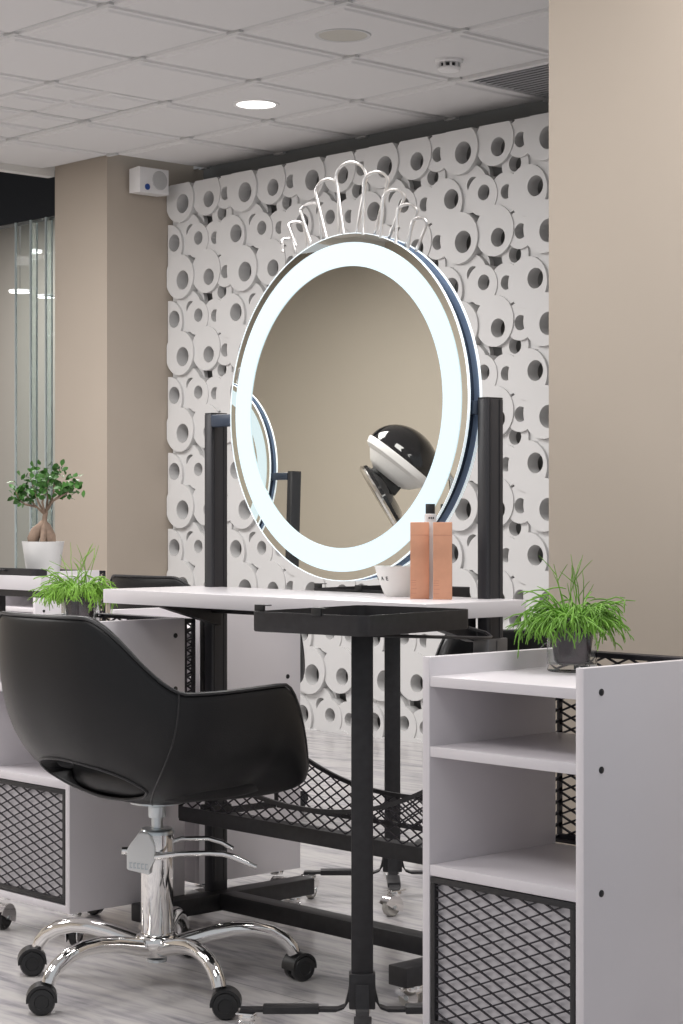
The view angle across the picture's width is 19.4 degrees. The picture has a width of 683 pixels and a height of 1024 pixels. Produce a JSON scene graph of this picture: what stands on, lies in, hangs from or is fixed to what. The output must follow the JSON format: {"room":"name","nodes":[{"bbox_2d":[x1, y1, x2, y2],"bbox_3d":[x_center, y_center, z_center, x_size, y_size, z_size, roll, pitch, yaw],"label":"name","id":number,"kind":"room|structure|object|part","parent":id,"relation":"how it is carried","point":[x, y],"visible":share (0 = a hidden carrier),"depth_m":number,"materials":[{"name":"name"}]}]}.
{"room":"salon","nodes":[
{"label":"salon","id":0,"kind":"room"},
{"bbox_2d":[0,227,14,567],"bbox_3d":[-1.827,-0.550,13.668,0.150,3.200,6.500,0,0,-43],"label":"wall","id":1,"kind":"structure","parent":0,"point":[7,236],"depth_m":14.14,"materials":[{"name":"beige paint"}]},
{"bbox_2d":[55,155,202,620],"bbox_3d":[-1.114,-0.390,10.583,0.650,2.880,0.460,0,0,-43],"label":"pillar","id":2,"kind":"structure","parent":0,"point":[112,296],"depth_m":10.33,"materials":[{"name":"beige paint"}]},
{"bbox_2d":[0,163,54,177],"bbox_3d":[-4.521,-1.907,7.771,8.170,0.285,0.062,0,0,-43],"label":"trim","id":3,"kind":"structure","parent":2,"relation":"attached to","point":[49,172],"depth_m":10.43,"materials":[{"name":"white"}]},
{"bbox_2d":[0,172,54,228],"bbox_3d":[-2.834,-1.850,12.526,0.080,0.400,4.800,0,0,-43],"label":"trim","id":4,"kind":"structure","parent":2,"relation":"attached to","point":[23,198],"depth_m":11.36,"materials":[{"name":"black paint"}]},
{"bbox_2d":[15,217,54,568],"bbox_3d":[-1.522,-0.310,11.117,0.102,2.680,0.898,0,0,-43],"label":"window","id":5,"kind":"structure","parent":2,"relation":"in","point":[35,239],"depth_m":11.30,"materials":[{"name":"clear glass"}]},
{"bbox_2d":[129,166,168,196],"bbox_3d":[-0.998,-1.698,10.297,0.190,0.132,0.118,0,0,-43],"label":"wall speaker","id":6,"kind":"object","parent":2,"relation":"attached to","point":[147,181],"visible":1,"depth_m":10.25,"materials":[{"name":"white plastic"}]},
{"bbox_2d":[152,171,166,189],"bbox_3d":[-0.935,-1.703,10.280,0.100,0.100,0.008,0,0,-43],"label":"grille","id":7,"kind":"object","parent":6,"relation":"attached to","point":[159,178],"depth_m":10.28,"materials":[{"name":"grey"}]},
{"bbox_2d":[0,730,422,1023],"bbox_3d":[-0.870,1.090,5.338,16.000,0.080,14.000,0,0,-43],"label":"floor","id":8,"kind":"structure","parent":0,"point":[100,988],"depth_m":4.66,"materials":[{"name":"grey wood"}]},
{"bbox_2d":[0,574,87,615],"bbox_3d":[-1.371,0.620,6.507,0.170,0.861,1.625,0,0,-43],"label":"countertop","id":9,"kind":"structure","parent":8,"relation":"on","point":[10,585],"depth_m":5.94,"materials":[{"name":"white laminate"}]},
{"bbox_3d":[-1.074,0.650,6.282,0.028,0.800,0.028,0,0,-43],"label":"leg","id":10,"kind":"part","parent":9,"relation":"part of","materials":[{"name":"black metal"}]},
{"bbox_2d":[0,568,46,575],"bbox_3d":[-1.028,0.179,6.051,0.066,0.019,0.400,0,0,-43],"label":"tray","id":11,"kind":"object","parent":9,"relation":"on","point":[3,571],"visible":0.92,"depth_m":5.94,"materials":[{"name":"black metal"}]},
{"bbox_3d":[-1.368,0.242,6.504,0.156,0.020,1.575,0,0,-43],"label":"under frame","id":12,"kind":"part","parent":9,"relation":"part of","materials":[{"name":"black metal"}]},
{"bbox_2d":[7,459,84,574],"bbox_3d":[-0.896,0.014,6.049,0.225,0.350,0.138,0,0,-18],"label":"bonsai ficus","id":13,"kind":"object","parent":9,"relation":"on","point":[38,554],"visible":0.98,"depth_m":6.03,"materials":[{"name":"green plant"}]},
{"bbox_2d":[22,541,63,574],"bbox_3d":[-0.903,0.139,6.052,0.128,0.100,0.128,0,0,-43],"label":"pot","id":14,"kind":"object","parent":13,"relation":"on","point":[37,554],"depth_m":6.00,"materials":[{"name":"white ceramic"}]},
{"bbox_2d":[6,569,105,620],"bbox_3d":[-1.350,0.657,9.143,0.386,0.785,0.389,0,0,-43],"label":"trolley","id":15,"kind":"object","parent":8,"relation":"on","point":[13,604],"visible":0.09,"depth_m":9.05,"materials":[{"name":"white laminate"}]},
{"bbox_3d":[-1.486,0.613,9.266,0.350,0.695,0.018,0,0,-43],"label":"panel","id":16,"kind":"part","parent":15,"relation":"part of","materials":[{"name":"white laminate"}]},
{"bbox_2d":[6,604,32,612],"bbox_3d":[-1.361,0.438,9.132,0.349,0.019,0.348,0,0,-43],"label":"shelf","id":17,"kind":"object","parent":15,"relation":"attached to","point":[21,608],"depth_m":9.02,"materials":[{"name":"white laminate"}]},
{"bbox_3d":[-1.237,0.613,8.998,0.350,0.695,0.018,0,0,-43],"label":"panel","id":18,"kind":"part","parent":15,"relation":"part of","materials":[{"name":"white laminate"}]},
{"bbox_3d":[-1.220,0.455,9.263,0.033,0.374,0.384,0,0,-43],"label":"frame","id":19,"kind":"part","parent":15,"relation":"part of","materials":[{"name":"black metal"}]},
{"bbox_2d":[0,613,195,944],"bbox_3d":[-0.639,0.657,5.040,0.386,0.785,0.389,0,0,-43],"label":"cabinet","id":20,"kind":"object","parent":8,"relation":"on","point":[61,844],"visible":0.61,"depth_m":4.90,"materials":[{"name":"white laminate"}]},
{"bbox_3d":[-0.776,0.613,5.163,0.350,0.695,0.018,0,0,-43],"label":"panel","id":21,"kind":"part","parent":20,"relation":"part of","materials":[{"name":"white laminate"}]},
{"bbox_3d":[-0.776,0.802,4.913,0.003,0.263,0.333,0,0,-43],"label":"door","id":22,"kind":"part","parent":20,"relation":"part of","materials":[{"name":"black metal"}]},
{"bbox_2d":[0,762,64,788],"bbox_3d":[-0.651,0.654,5.030,0.349,0.020,0.348,0,0,-43],"label":"shelf","id":23,"kind":"object","parent":20,"relation":"attached to","point":[14,775],"depth_m":4.94,"materials":[{"name":"white laminate"}]},
{"bbox_3d":[-0.773,0.802,4.916,0.016,0.272,0.344,0,0,-43],"label":"door","id":24,"kind":"part","parent":20,"relation":"part of","materials":[{"name":"black metal"}]},
{"bbox_3d":[-0.651,0.951,5.030,0.349,0.018,0.348,0,0,-43],"label":"panel","id":25,"kind":"part","parent":20,"relation":"part of","materials":[{"name":"white laminate"}]},
{"bbox_2d":[28,542,117,619],"bbox_3d":[-0.691,0.189,5.150,0.238,0.222,0.218,0,0,-43],"label":"potted grass","id":26,"kind":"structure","parent":20,"relation":"on","point":[75,599],"depth_m":5.12,"materials":[{"name":"green plant"}]},
{"bbox_2d":[61,588,98,619],"bbox_3d":[-0.674,0.247,5.157,0.098,0.105,0.098,0,0,-43],"label":"glass pot","id":27,"kind":"object","parent":26,"relation":"on","point":[74,607],"depth_m":5.11,"materials":[{"name":"clear"}]},
{"bbox_3d":[-0.526,0.613,4.895,0.350,0.695,0.018,0,0,-43],"label":"panel","id":28,"kind":"part","parent":20,"relation":"part of","materials":[{"name":"white laminate"}]},
{"bbox_3d":[-0.510,0.455,5.160,0.033,0.374,0.384,0,0,-43],"label":"frame","id":29,"kind":"part","parent":20,"relation":"part of","materials":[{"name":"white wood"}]},
{"bbox_2d":[0,611,316,1019],"bbox_3d":[-0.417,0.632,4.395,0.670,0.836,0.676,0,0,-43],"label":"chair","id":30,"kind":"object","parent":8,"relation":"on","point":[92,715],"visible":1,"depth_m":4.20,"materials":[{"name":"black leather"}]},
{"bbox_3d":[-0.567,0.953,4.488,0.296,0.082,0.038,0,0,23],"label":"leg","id":31,"kind":"part","parent":30,"relation":"part of","materials":[{"name":"silver metal"}]},
{"bbox_3d":[-0.525,0.953,4.291,0.038,0.082,0.296,0,0,43],"label":"leg","id":32,"kind":"part","parent":30,"relation":"part of","materials":[{"name":"silver metal"}]},
{"bbox_3d":[-0.408,0.685,4.418,0.025,0.070,0.025,0,0,-43],"label":"gas rod","id":33,"kind":"part","parent":30,"relation":"part of","materials":[{"name":"silver metal"}]},
{"bbox_2d":[72,764,257,802],"bbox_3d":[-0.371,0.579,4.452,0.375,0.083,0.430,0,0,-43],"label":"seat cushion","id":34,"kind":"object","parent":30,"relation":"on","point":[94,782],"depth_m":4.29,"materials":[{"name":"black leather"}]},
{"bbox_3d":[-0.391,0.953,4.591,0.038,0.082,0.296,0,0,5],"label":"leg","id":35,"kind":"part","parent":30,"relation":"part of","materials":[{"name":"silver metal"}]},
{"bbox_3d":[-0.320,0.953,4.269,0.038,0.082,0.296,0,0,-31],"label":"leg","id":36,"kind":"part","parent":30,"relation":"part of","materials":[{"name":"silver metal"}]},
{"bbox_3d":[-0.315,0.740,4.468,0.150,0.033,0.019,0,0,-4],"label":"lever","id":37,"kind":"part","parent":30,"relation":"part of","materials":[{"name":"silver metal"}]},
{"bbox_3d":[-0.296,0.760,4.368,0.226,0.042,0.020,0,0,1],"label":"lever","id":38,"kind":"part","parent":30,"relation":"part of","materials":[{"name":"silver metal"}]},
{"bbox_3d":[-0.238,0.953,4.456,0.296,0.082,0.038,0,0,-13],"label":"leg","id":39,"kind":"part","parent":30,"relation":"part of","materials":[{"name":"silver metal"}]},
{"bbox_2d":[111,608,299,900],"bbox_3d":[-0.369,0.657,5.418,0.352,0.785,0.389,0,0,-43],"label":"cabinet","id":40,"kind":"object","parent":8,"relation":"on","point":[254,658],"visible":0.23,"depth_m":5.29,"materials":[{"name":"white laminate"}]},
{"bbox_3d":[-0.494,0.613,5.551,0.350,0.695,0.018,0,0,-43],"label":"panel","id":41,"kind":"part","parent":40,"relation":"part of","materials":[{"name":"white laminate"}]},
{"bbox_3d":[-0.370,0.951,5.417,0.349,0.018,0.348,0,0,-43],"label":"panel","id":42,"kind":"part","parent":40,"relation":"part of","materials":[{"name":"white laminate"}]},
{"bbox_3d":[-0.496,0.803,5.300,0.006,0.278,0.348,0,0,-43],"label":"panel","id":43,"kind":"part","parent":40,"relation":"part of","materials":[{"name":"white laminate"}]},
{"bbox_3d":[-0.245,0.613,5.283,0.350,0.695,0.018,0,0,-43],"label":"panel","id":44,"kind":"part","parent":40,"relation":"part of","materials":[{"name":"white laminate"}]},
{"bbox_2d":[109,574,307,805],"bbox_3d":[-0.471,0.632,6.976,0.676,0.836,0.670,0,0,43],"label":"chair","id":45,"kind":"object","parent":8,"relation":"on","point":[121,581],"visible":0.03,"depth_m":6.77,"materials":[{"name":"black leather"}]},
{"bbox_2d":[103,160,525,1005],"bbox_3d":[0.009,0.116,4.704,0.587,1.868,1.115,0,0,-43],"label":"station","id":46,"kind":"object","parent":8,"relation":"on","point":[358,405],"visible":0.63,"depth_m":4.64,"materials":[{"name":"black metal"}]},
{"bbox_3d":[-0.345,0.400,5.064,0.022,0.300,0.020,0,0,-43],"label":"cable rail","id":47,"kind":"part","parent":46,"relation":"part of","materials":[{"name":"black plastic"}]},
{"bbox_3d":[-0.317,0.356,5.056,0.052,1.207,0.032,0,0,-43],"label":"post","id":48,"kind":"part","parent":46,"relation":"part of","materials":[{"name":"black metal"}]},
{"bbox_2d":[179,802,422,864],"bbox_3d":[0.026,0.746,4.731,0.327,0.036,0.918,0,0,-43],"label":"basket tray","id":49,"kind":"object","parent":46,"relation":"on","point":[220,815],"depth_m":4.71,"materials":[{"name":"black metal"}]},
{"bbox_3d":[0.004,-0.244,4.656,0.006,0.806,0.806,1,-1,-43],"label":"glass","id":50,"kind":"part","parent":46,"relation":"part of","materials":[{"name":"white mirror"}]},
{"bbox_2d":[375,565,409,596],"bbox_3d":[0.129,0.155,4.500,0.111,0.068,0.111,0,0,-43],"label":"bowl","id":51,"kind":"object","parent":46,"relation":"on","point":[394,581],"visible":0.78,"depth_m":4.46,"materials":[{"name":"white ceramic"}]},
{"bbox_2d":[410,522,428,598],"bbox_3d":[0.171,0.105,4.362,0.041,0.167,0.034,0,0,2],"label":"carton","id":52,"kind":"object","parent":46,"relation":"on","point":[419,531],"visible":1,"depth_m":4.34,"materials":[{"name":"orange cardboard"}]},
{"bbox_3d":[0.030,-0.243,4.681,0.006,0.806,0.806,1,-1,-43],"label":"glass","id":53,"kind":"part","parent":46,"relation":"part of","materials":[{"name":"blue"}]},
{"bbox_2d":[424,504,435,597],"bbox_3d":[0.196,0.086,4.405,0.029,0.207,0.030,0,0,-43],"label":"bottle","id":54,"kind":"object","parent":46,"relation":"on","point":[430,516],"visible":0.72,"depth_m":4.39,"materials":[{"name":"white plastic"}]},
{"bbox_2d":[433,522,451,599],"bbox_3d":[0.219,0.105,4.332,0.041,0.167,0.034,0,0,3],"label":"carton","id":55,"kind":"object","parent":46,"relation":"on","point":[442,531],"visible":1,"depth_m":4.32,"materials":[{"name":"orange cardboard"}]},
{"bbox_3d":[0.326,0.356,4.366,0.052,1.207,0.032,0,0,-43],"label":"post","id":56,"kind":"part","parent":46,"relation":"part of","materials":[{"name":"black metal"}]},
{"bbox_2d":[235,604,492,1023],"bbox_3d":[0.108,0.616,4.001,0.578,0.869,0.378,0,0,-43],"label":"tray stand","id":57,"kind":"object","parent":8,"relation":"on","point":[363,623],"visible":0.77,"depth_m":3.92,"materials":[{"name":"black plastic"}]},
{"bbox_3d":[-0.088,0.955,3.934,0.226,0.059,0.034,0,0,0],"label":"arm","id":58,"kind":"part","parent":57,"relation":"part of"},
{"bbox_2d":[254,604,467,636],"bbox_3d":[0.041,0.206,3.934,0.376,0.051,0.325,0,0,-43],"label":"tray","id":59,"kind":"object","parent":57,"relation":"on","point":[351,620],"depth_m":3.84,"materials":[{"name":"black plastic"}]},
{"bbox_3d":[0.041,0.955,3.805,0.034,0.059,0.226,0,0,0],"label":"arm","id":60,"kind":"part","parent":57,"relation":"part of"},
{"bbox_3d":[0.170,0.955,3.934,0.226,0.059,0.034,0,0,0],"label":"arm","id":61,"kind":"part","parent":57,"relation":"part of"},
{"bbox_2d":[301,583,469,916],"bbox_3d":[0.133,0.622,5.428,0.380,0.857,0.378,0,0,-43],"label":"tray stand","id":62,"kind":"object","parent":8,"relation":"on","point":[391,902],"visible":0.59,"depth_m":5.42,"materials":[{"name":"black plastic"}]},
{"bbox_3d":[0.009,0.955,5.429,0.226,0.059,0.034,0,0,0],"label":"arm","id":63,"kind":"part","parent":62,"relation":"part of"},
{"bbox_2d":[314,583,469,596],"bbox_3d":[0.138,0.218,5.429,0.369,0.051,0.315,0,0,-43],"label":"tray","id":64,"kind":"object","parent":62,"relation":"on","point":[456,591],"depth_m":5.41,"materials":[{"name":"black plastic"}]},
{"bbox_3d":[0.138,0.955,5.300,0.034,0.059,0.226,0,0,0],"label":"arm","id":65,"kind":"part","parent":62,"relation":"part of"},
{"bbox_3d":[0.267,0.955,5.429,0.226,0.059,0.034,0,0,0],"label":"arm","id":66,"kind":"part","parent":62,"relation":"part of"},
{"bbox_2d":[415,629,546,843],"bbox_3d":[0.588,0.632,6.027,0.670,0.836,0.676,0,0,-25],"label":"chair","id":67,"kind":"object","parent":8,"relation":"on","point":[446,646],"visible":0.02,"depth_m":6.23,"materials":[{"name":"black leather"}]},
{"bbox_2d":[423,648,682,1023],"bbox_3d":[0.419,0.657,3.656,0.386,0.785,0.389,0,0,-43],"label":"shelving cabinet","id":68,"kind":"object","parent":8,"relation":"on","point":[521,926],"visible":0.96,"depth_m":3.54,"materials":[{"name":"white laminate"}]},
{"bbox_3d":[0.283,0.613,3.780,0.350,0.695,0.018,0,0,-43],"label":"panel","id":69,"kind":"part","parent":68,"relation":"part of","materials":[{"name":"white laminate"}]},
{"bbox_2d":[430,667,575,699],"bbox_3d":[0.408,0.309,3.646,0.349,0.019,0.348,0,0,-43],"label":"shelf","id":70,"kind":"object","parent":68,"relation":"attached to","point":[444,681],"depth_m":3.61,"materials":[{"name":"white laminate"}]},
{"bbox_2d":[430,843,575,901],"bbox_3d":[0.408,0.654,3.646,0.349,0.020,0.348,0,0,-43],"label":"shelf","id":71,"kind":"object","parent":68,"relation":"attached to","point":[521,872],"depth_m":3.61,"materials":[{"name":"white laminate"}]},
{"bbox_2d":[430,732,575,774],"bbox_3d":[0.408,0.438,3.646,0.349,0.019,0.348,0,0,-43],"label":"shelf","id":72,"kind":"object","parent":68,"relation":"attached to","point":[543,751],"depth_m":3.63,"materials":[{"name":"white laminate"}]},
{"bbox_3d":[0.282,0.802,3.529,0.003,0.263,0.333,0,0,-43],"label":"door","id":73,"kind":"part","parent":68,"relation":"part of","materials":[{"name":"black metal"}]},
{"bbox_3d":[0.285,0.802,3.532,0.016,0.272,0.344,0,0,-43],"label":"door","id":74,"kind":"part","parent":68,"relation":"part of","materials":[{"name":"black metal"}]},
{"bbox_2d":[504,555,633,672],"bbox_3d":[0.438,0.190,3.780,0.219,0.220,0.282,0,0,-43],"label":"potted grass","id":75,"kind":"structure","parent":68,"relation":"on","point":[572,643],"depth_m":3.73,"materials":[{"name":"green plant"}]},
{"bbox_2d":[546,615,597,672],"bbox_3d":[0.435,0.247,3.774,0.098,0.105,0.098,0,0,-43],"label":"glass pot","id":76,"kind":"object","parent":68,"relation":"on","point":[563,658],"depth_m":3.73,"materials":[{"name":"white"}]},
{"bbox_3d":[0.548,0.455,3.777,0.033,0.374,0.384,0,0,-43],"label":"frame","id":77,"kind":"part","parent":68,"relation":"part of","materials":[{"name":"black metal"}]},
{"bbox_3d":[0.532,0.613,3.512,0.350,0.695,0.018,0,0,-43],"label":"panel","id":78,"kind":"part","parent":68,"relation":"part of","materials":[{"name":"white laminate"}]},
{"bbox_2d":[0,0,548,169],"bbox_3d":[-1.881,-1.830,5.371,8.765,0.060,7.225,0,0,-43],"label":"ceiling","id":79,"kind":"structure","parent":0,"point":[159,80],"depth_m":8.15,"materials":[{"name":"white tile"}]},
{"bbox_2d":[232,99,279,109],"bbox_3d":[-0.377,-1.799,8.823,0.208,0.010,0.208,0,0,-43],"label":"recessed light","id":80,"kind":"object","parent":79,"relation":"in","point":[250,104],"visible":1,"depth_m":8.82,"materials":[{"name":"white plastic"}]},
{"bbox_2d":[237,101,274,108],"bbox_3d":[-0.377,-1.800,8.823,0.172,0.007,0.172,0,0,-43],"label":"diffuser","id":81,"kind":"object","parent":80,"relation":"attached to","point":[240,104],"depth_m":8.82,"materials":[{"name":"white plastic"}]},
{"bbox_2d":[315,28,370,42],"bbox_3d":[0.006,-1.800,7.547,0.214,0.009,0.214,0,0,-43],"label":"ceiling speaker","id":82,"kind":"object","parent":79,"relation":"attached to","point":[337,35],"visible":1,"depth_m":7.54,"materials":[{"name":"grey"}]},
{"bbox_2d":[319,30,366,40],"bbox_3d":[0.006,-1.800,7.547,0.184,0.008,0.184,0,0,-43],"label":"grille","id":83,"kind":"object","parent":82,"relation":"attached to","point":[324,35],"depth_m":7.54,"materials":[{"name":"grey metal"}]},
{"bbox_2d":[435,57,462,72],"bbox_3d":[0.428,-1.777,7.965,0.112,0.046,0.112,0,0,-43],"label":"smoke detector","id":84,"kind":"object","parent":79,"relation":"attached to","point":[444,64],"visible":1,"depth_m":7.93,"materials":[{"name":"white plastic"}]},
{"bbox_2d":[457,58,548,100],"bbox_3d":[0.900,-1.812,8.338,0.594,0.031,0.594,0,0,-43],"label":"ceiling vent","id":85,"kind":"object","parent":79,"relation":"in","point":[530,79],"visible":0.4,"depth_m":8.36,"materials":[{"name":"grey metal"}]},
{"bbox_2d":[167,100,548,742],"bbox_3d":[1.018,-0.475,8.666,0.400,3.050,5.300,0,0,-43],"label":"wall","id":86,"kind":"structure","parent":0,"point":[480,181],"depth_m":9.29,"materials":[{"name":"grey"}]},
{"bbox_2d":[549,0,682,845],"bbox_3d":[1.494,-0.475,4.596,0.450,3.050,2.294,0,0,-43],"label":"wall","id":87,"kind":"structure","parent":0,"point":[616,66],"depth_m":5.12,"materials":[{"name":"beige paint"}]}
]}

